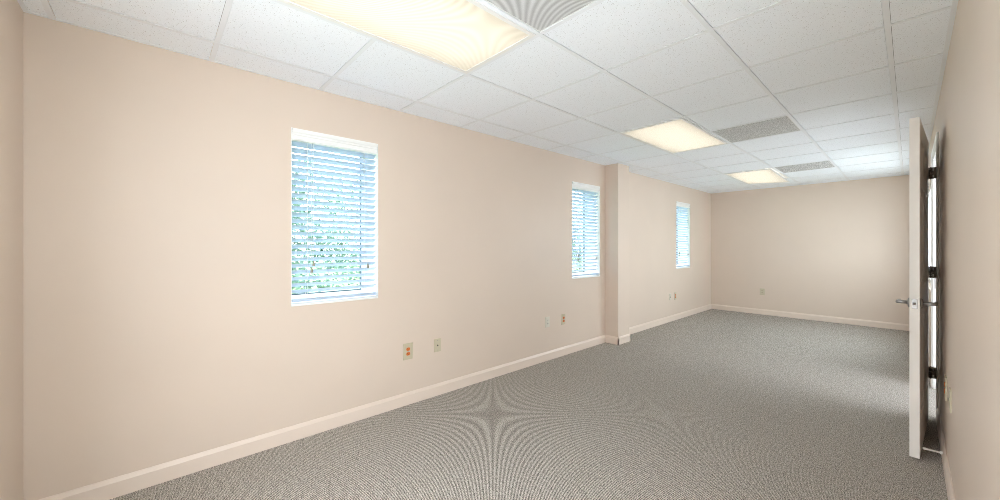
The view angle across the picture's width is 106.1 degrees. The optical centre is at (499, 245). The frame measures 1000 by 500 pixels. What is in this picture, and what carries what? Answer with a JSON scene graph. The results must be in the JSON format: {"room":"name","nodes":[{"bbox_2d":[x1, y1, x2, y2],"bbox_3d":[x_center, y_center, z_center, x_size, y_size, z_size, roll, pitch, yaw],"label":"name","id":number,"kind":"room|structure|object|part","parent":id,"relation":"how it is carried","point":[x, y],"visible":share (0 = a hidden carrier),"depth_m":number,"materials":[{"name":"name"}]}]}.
{"room":"empty office room","nodes":[
{"label":"empty office room","id":0,"kind":"room"},
{"bbox_2d":[0,0,22,499],"bbox_3d":[-1.294,-0.043,0.641,0.120,2.740,2.995,0,0,-43],"label":"wall","id":1,"kind":"structure","parent":0,"point":[11,13],"depth_m":1.62,"materials":[{"name":"paint"}]},
{"bbox_2d":[23,1,710,499],"bbox_3d":[1.027,-0.043,4.981,9.410,2.740,0.260,0,0,-43],"label":"wall","id":2,"kind":"structure","parent":0,"point":[161,325],"depth_m":2.34,"materials":[{"name":"paint"}]},
{"bbox_2d":[291,127,377,306],"bbox_3d":[-1.276,-0.198,2.857,0.620,1.221,0.254,0,0,-43],"label":"window","id":3,"kind":"structure","parent":2,"relation":"in","point":[375,288],"depth_m":2.99,"materials":[{"name":"white wood"}]},
{"bbox_3d":[-1.259,0.405,2.839,0.620,0.016,0.204,0,0,-43],"label":"sill","id":4,"kind":"part","parent":3,"relation":"part of","materials":[{"name":"white ceramic"}]},
{"bbox_2d":[292,128,377,301],"bbox_3d":[-1.213,-0.208,2.788,0.606,1.191,0.074,0,0,-43],"label":"window blind","id":5,"kind":"object","parent":3,"relation":"attached to","point":[301,135],"visible":0.91,"depth_m":2.77,"materials":[{"name":"white plastic"}]},
{"bbox_3d":[-1.368,-0.195,2.658,0.002,1.127,0.054,0,0,-43],"label":"ladder cord","id":6,"kind":"part","parent":5,"relation":"part of","materials":[{"name":"white fabric"}]},
{"bbox_3d":[-1.219,0.376,2.795,0.602,0.022,0.052,0,0,-43],"label":"rail","id":7,"kind":"part","parent":5,"relation":"part of","materials":[{"name":"white plastic"}]},
{"bbox_3d":[-1.069,-0.195,2.932,0.002,1.127,0.054,0,0,-43],"label":"ladder cord","id":8,"kind":"part","parent":5,"relation":"part of","materials":[{"name":"white fabric"}]},
{"bbox_2d":[39,304,710,499],"bbox_3d":[1.175,1.276,4.798,9.140,0.102,0.211,0,0,-43],"label":"baseboard","id":9,"kind":"structure","parent":2,"relation":"attached to","point":[128,483],"depth_m":2.60,"materials":[{"name":"beige paint"}]},
{"bbox_2d":[403,342,412,359],"bbox_3d":[-0.770,0.883,3.149,0.089,0.136,0.009,0,0,-43],"label":"wall outlet","id":10,"kind":"object","parent":2,"relation":"attached to","point":[408,347],"visible":1,"depth_m":3.15,"materials":[{"name":"beige plastic"}]},
{"bbox_2d":[434,338,440,351],"bbox_3d":[-0.556,0.883,3.346,0.071,0.117,0.009,0,0,-43],"label":"outlet","id":11,"kind":"object","parent":2,"relation":"attached to","point":[437,342],"visible":1,"depth_m":3.34,"materials":[{"name":"beige plastic"}]},
{"bbox_2d":[545,317,549,327],"bbox_3d":[0.552,0.883,4.363,0.073,0.120,0.009,0,0,-43],"label":"wall outlet","id":12,"kind":"object","parent":2,"relation":"attached to","point":[547,319],"visible":1,"depth_m":4.36,"materials":[{"name":"beige plastic"}]},
{"bbox_2d":[561,314,564,324],"bbox_3d":[0.772,0.890,4.564,0.071,0.127,0.009,0,0,-43],"label":"wall outlet","id":13,"kind":"object","parent":2,"relation":"attached to","point":[562,315],"visible":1,"depth_m":4.55,"materials":[{"name":"beige plastic"}]},
{"bbox_2d":[572,181,599,278],"bbox_3d":[1.044,-0.198,4.987,0.620,1.221,0.254,0,0,-43],"label":"window","id":14,"kind":"structure","parent":2,"relation":"in","point":[598,194],"depth_m":5.15,"materials":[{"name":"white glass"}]},
{"bbox_3d":[0.975,-0.200,5.063,0.620,1.217,0.050,0,0,-43],"label":"frame","id":15,"kind":"part","parent":14,"relation":"part of","materials":[{"name":"white ceramic"}]},
{"bbox_2d":[572,182,599,276],"bbox_3d":[1.108,-0.208,4.918,0.606,1.191,0.074,0,0,-43],"label":"window blind","id":16,"kind":"object","parent":14,"relation":"attached to","point":[575,185],"visible":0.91,"depth_m":4.92,"materials":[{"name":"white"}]},
{"bbox_3d":[0.952,-0.195,4.788,0.002,1.127,0.054,0,0,-43],"label":"ladder cord","id":17,"kind":"part","parent":16,"relation":"part of","materials":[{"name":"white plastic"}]},
{"bbox_3d":[1.102,0.376,4.925,0.602,0.022,0.052,0,0,-43],"label":"rail","id":18,"kind":"part","parent":16,"relation":"part of","materials":[{"name":"white plastic"}]},
{"bbox_3d":[1.061,0.405,4.969,0.620,0.016,0.204,0,0,-43],"label":"sill","id":19,"kind":"part","parent":14,"relation":"part of","materials":[{"name":"white ceramic"}]},
{"bbox_2d":[676,201,689,268],"bbox_3d":[3.328,-0.198,7.084,0.620,1.221,0.254,0,0,-43],"label":"window","id":20,"kind":"structure","parent":2,"relation":"in","point":[688,212],"depth_m":7.25,"materials":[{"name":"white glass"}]},
{"bbox_2d":[676,201,689,266],"bbox_3d":[3.392,-0.208,7.014,0.606,1.191,0.074,0,0,-43],"label":"window blind","id":21,"kind":"object","parent":20,"relation":"attached to","point":[681,205],"visible":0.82,"depth_m":7.03,"materials":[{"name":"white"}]},
{"bbox_3d":[3.287,-0.310,6.884,0.002,0.839,0.003,0,0,-43],"label":"pull cord","id":22,"kind":"part","parent":21,"relation":"part of","materials":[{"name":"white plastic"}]},
{"bbox_2d":[17,0,958,193],"bbox_3d":[2.116,-1.129,3.772,9.140,0.037,2.995,0,0,-43],"label":"ceiling","id":23,"kind":"structure","parent":0,"point":[607,69],"depth_m":2.39,"materials":[{"name":"tile"}]},
{"bbox_2d":[278,0,535,73],"bbox_3d":[-0.460,-1.161,1.787,1.214,0.108,0.599,0,0,-43],"label":"ceiling light","id":24,"kind":"object","parent":23,"relation":"attached to","point":[463,36],"visible":0.93,"depth_m":1.90,"materials":[{"name":"white plastic"}]},
{"bbox_2d":[485,0,596,31],"bbox_3d":[0.191,-1.119,1.537,0.594,0.013,0.597,0,0,-43],"label":"ceiling vent","id":25,"kind":"object","parent":23,"relation":"in","point":[539,15],"visible":1,"depth_m":1.77,"materials":[{"name":"white metal"}]},
{"bbox_2d":[620,118,727,153],"bbox_3d":[1.824,-1.161,3.884,1.214,0.108,0.599,0,0,-43],"label":"ceiling light","id":26,"kind":"object","parent":23,"relation":"attached to","point":[678,135],"visible":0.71,"depth_m":3.81,"materials":[{"name":"white plastic"}]},
{"bbox_2d":[712,116,799,142],"bbox_3d":[2.474,-1.119,3.634,0.594,0.013,0.597,0,0,-43],"label":"ceiling vent","id":27,"kind":"object","parent":23,"relation":"in","point":[781,125],"visible":0.86,"depth_m":3.63,"materials":[{"name":"grey metal"}]},
{"bbox_2d":[725,168,788,183],"bbox_3d":[4.108,-1.130,5.980,1.214,0.170,0.599,0,0,-43],"label":"ceiling light","id":28,"kind":"object","parent":23,"relation":"attached to","point":[769,175],"visible":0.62,"depth_m":5.91,"materials":[{"name":"white plastic"}]},
{"bbox_2d":[775,161,834,172],"bbox_3d":[4.301,-1.119,5.311,0.594,0.013,0.597,0,0,-43],"label":"ceiling vent","id":29,"kind":"object","parent":23,"relation":"in","point":[824,164],"visible":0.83,"depth_m":5.33,"materials":[{"name":"grey metal"}]},
{"bbox_2d":[110,309,947,499],"bbox_3d":[2.087,1.402,3.826,9.410,0.150,3.395,0,0,-43],"label":"floor","id":30,"kind":"structure","parent":0,"point":[711,404],"depth_m":2.65,"materials":[{"name":"carpet"}]},
{"bbox_2d":[605,163,628,336],"bbox_3d":[1.627,0.100,5.229,0.300,2.465,0.207,0,0,-43],"label":"wall pillar","id":31,"kind":"structure","parent":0,"point":[616,175],"depth_m":5.12,"materials":[{"name":"paint"}]},
{"bbox_2d":[711,161,908,323],"bbox_3d":[5.538,-0.043,6.913,0.150,2.740,2.995,0,0,-43],"label":"wall","id":32,"kind":"structure","parent":0,"point":[841,248],"depth_m":6.70,"materials":[{"name":"paint"}]},
{"bbox_2d":[760,288,764,294],"bbox_3d":[5.085,0.887,7.290,0.009,0.128,0.082,0,0,-43],"label":"wall outlet","id":33,"kind":"object","parent":32,"relation":"attached to","point":[762,291],"visible":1,"depth_m":7.29,"materials":[{"name":"beige plastic"}]},
{"bbox_2d":[711,304,908,330],"bbox_3d":[5.478,1.276,6.858,0.014,0.102,2.967,0,0,-43],"label":"baseboard","id":34,"kind":"structure","parent":32,"relation":"attached to","point":[888,325],"depth_m":6.67,"materials":[{"name":"beige paint"}]},
{"bbox_2d":[929,0,999,499],"bbox_3d":[3.188,-0.043,2.627,9.410,2.740,0.140,0,0,-43],"label":"wall","id":35,"kind":"structure","parent":0,"point":[967,118],"depth_m":1.34,"materials":[{"name":"paint"}]},
{"bbox_2d":[895,117,937,458],"bbox_3d":[2.930,0.259,2.619,0.928,2.112,0.180,0,0,-39],"label":"door","id":36,"kind":"structure","parent":35,"relation":"in","point":[918,303],"depth_m":2.35,"materials":[{"name":"white paint"}]},
{"bbox_3d":[2.630,0.359,2.454,0.128,0.021,0.058,0,0,-39],"label":"lever","id":37,"kind":"part","parent":36,"relation":"part of","materials":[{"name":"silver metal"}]},
{"bbox_3d":[2.576,0.359,2.336,0.003,0.060,0.025,0,0,-39],"label":"latch plate","id":38,"kind":"part","parent":36,"relation":"part of","materials":[{"name":"silver metal"}]},
{"bbox_3d":[2.705,0.359,2.362,0.128,0.021,0.064,0,0,-39],"label":"lever","id":39,"kind":"part","parent":36,"relation":"part of","materials":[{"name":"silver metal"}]},
{"bbox_3d":[3.313,0.969,2.868,0.004,0.086,0.024,0,0,-39],"label":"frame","id":40,"kind":"part","parent":36,"relation":"part of","materials":[{"name":"brown metal"}]},
{"bbox_3d":[3.313,0.200,2.868,0.004,0.086,0.024,0,0,-39],"label":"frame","id":41,"kind":"part","parent":36,"relation":"part of","materials":[{"name":"brown metal"}]},
{"bbox_3d":[3.313,-0.558,2.868,0.004,0.086,0.024,0,0,-39],"label":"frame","id":42,"kind":"part","parent":36,"relation":"part of","materials":[{"name":"brown metal"}]},
{"bbox_2d":[929,185,930,282],"bbox_3d":[5.287,-0.148,4.555,2.250,1.250,0.080,0,0,-43],"label":"window","id":43,"kind":"structure","parent":35,"relation":"in","point":[930,185],"depth_m":5.30,"materials":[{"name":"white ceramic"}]},
{"bbox_2d":[922,447,942,454],"bbox_3d":[2.676,1.266,2.327,0.023,0.022,0.082,0,0,-43],"label":"door stop","id":44,"kind":"object","parent":35,"relation":"attached to","point":[923,448],"visible":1,"depth_m":2.32,"materials":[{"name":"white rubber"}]},
{"bbox_2d":[931,132,938,408],"bbox_3d":[3.755,0.231,3.148,1.034,2.192,0.166,0,0,-43],"label":"door frame","id":45,"kind":"structure","parent":35,"relation":"attached to","point":[935,150],"depth_m":3.49,"materials":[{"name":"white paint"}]},
{"bbox_2d":[929,356,954,499],"bbox_3d":[3.124,1.276,2.674,9.140,0.102,0.014,0,0,-43],"label":"baseboard","id":46,"kind":"structure","parent":35,"relation":"attached to","point":[947,474],"depth_m":2.22,"materials":[{"name":"beige paint"}]},
{"bbox_2d":[944,375,946,400],"bbox_3d":[2.677,0.852,2.260,0.089,0.136,0.009,0,0,-43],"label":"wall outlet","id":47,"kind":"object","parent":35,"relation":"attached to","point":[945,377],"visible":1,"depth_m":2.23,"materials":[{"name":"beige plastic"}]},
{"bbox_2d":[948,387,951,412],"bbox_3d":[2.404,0.822,2.009,0.071,0.117,0.009,0,0,-43],"label":"outlet","id":48,"kind":"object","parent":35,"relation":"attached to","point":[950,391],"visible":1,"depth_m":1.99,"materials":[{"name":"beige plastic"}]},
{"label":"outside","id":49,"kind":"structure","parent":0,"visible":0},
{"bbox_2d":[292,258,581,293],"bbox_3d":[-5.366,1.727,24.331,65.000,0.200,36.894,0,0,-43],"label":"ground","id":50,"kind":"structure","parent":49,"point":[339,273],"depth_m":19.41,"materials":[{"name":"green plant"}]},
{"bbox_2d":[292,147,359,293],"bbox_3d":[-3.810,-0.058,5.373,3.535,3.378,3.072,0,0,7],"label":"leafy tree","id":51,"kind":"object","parent":50,"relation":"on","point":[293,230],"visible":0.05,"depth_m":5.89,"materials":[{"name":"green plant"}]},
{"bbox_2d":[297,172,359,286],"bbox_3d":[-3.402,-0.569,11.075,4.686,4.397,4.481,0,0,0],"label":"leafy tree","id":52,"kind":"object","parent":50,"relation":"on","point":[342,172],"visible":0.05,"depth_m":10.68,"materials":[{"name":"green plant"}]},
{"bbox_2d":[572,212,581,271],"bbox_3d":[3.198,0.000,14.426,3.617,3.262,4.070,0,0,11],"label":"leafy tree","id":53,"kind":"object","parent":50,"relation":"on","point":[572,212],"visible":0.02,"depth_m":13.84,"materials":[{"name":"green plant"}]}
]}

